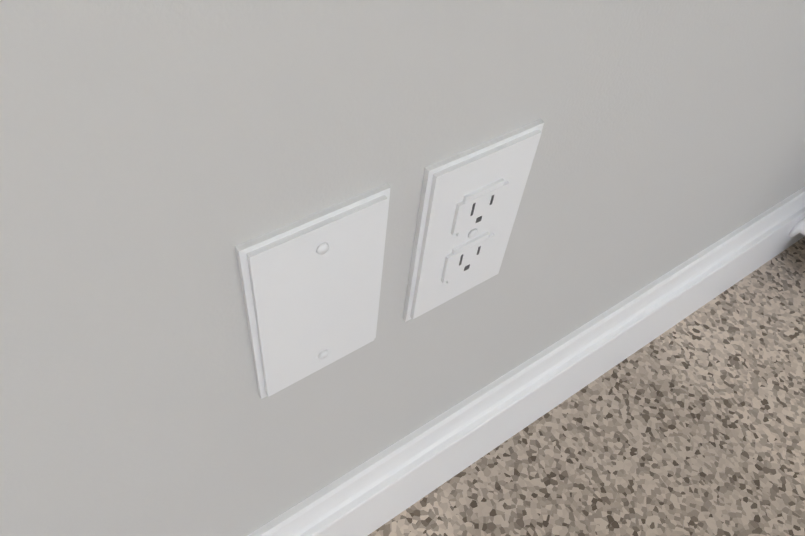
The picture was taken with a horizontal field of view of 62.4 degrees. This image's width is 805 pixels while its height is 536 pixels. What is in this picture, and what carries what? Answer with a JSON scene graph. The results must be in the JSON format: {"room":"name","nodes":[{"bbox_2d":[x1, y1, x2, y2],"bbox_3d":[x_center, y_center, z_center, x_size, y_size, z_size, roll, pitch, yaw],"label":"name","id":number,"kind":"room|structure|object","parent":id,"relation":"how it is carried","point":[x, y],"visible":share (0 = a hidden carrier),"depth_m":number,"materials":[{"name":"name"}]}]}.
{"room":"carpeted room","nodes":[
{"label":"carpeted room","id":0,"kind":"room"},
{"bbox_2d":[0,0,804,535],"bbox_3d":[0.118,-0.726,-0.365,3.960,2.745,0.115,-26,57,-25],"label":"wall","id":1,"kind":"structure","parent":0,"point":[160,160],"depth_m":0.29,"materials":[{"name":"paint"}]},
{"bbox_2d":[235,183,390,398],"bbox_3d":[-0.039,0.017,0.317,0.072,0.116,0.007,-26,57,-25],"label":"blank wall plate","id":2,"kind":"object","parent":1,"relation":"attached to","point":[311,286],"visible":1,"depth_m":0.30,"materials":[{"name":"white plastic"}]},
{"bbox_2d":[403,119,543,321],"bbox_3d":[0.036,-0.020,0.357,0.072,0.116,0.008,-26,57,-25],"label":"electrical outlet","id":3,"kind":"object","parent":1,"relation":"attached to","point":[470,200],"visible":1,"depth_m":0.34,"materials":[{"name":"white plastic"}]},
{"bbox_2d":[247,187,804,535],"bbox_3d":[-0.168,0.264,0.486,3.150,0.127,0.016,-26,57,-25],"label":"baseboard","id":4,"kind":"structure","parent":1,"relation":"attached to","point":[375,492],"depth_m":0.56,"materials":[{"name":"white"}]},
{"bbox_2d":[789,217,804,236],"bbox_3d":[0.511,-0.036,0.820,0.032,0.032,0.052,-26,57,-25],"label":"door stop","id":5,"kind":"object","parent":4,"relation":"attached to","point":[799,227],"visible":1,"depth_m":0.82,"materials":[{"name":"white plastic"}]},
{"bbox_2d":[368,236,804,535],"bbox_3d":[1.110,1.870,-0.607,3.295,0.060,4.890,-26,57,-25],"label":"floor","id":6,"kind":"structure","parent":0,"point":[693,424],"depth_m":0.69,"materials":[{"name":"carpet"}]}
]}

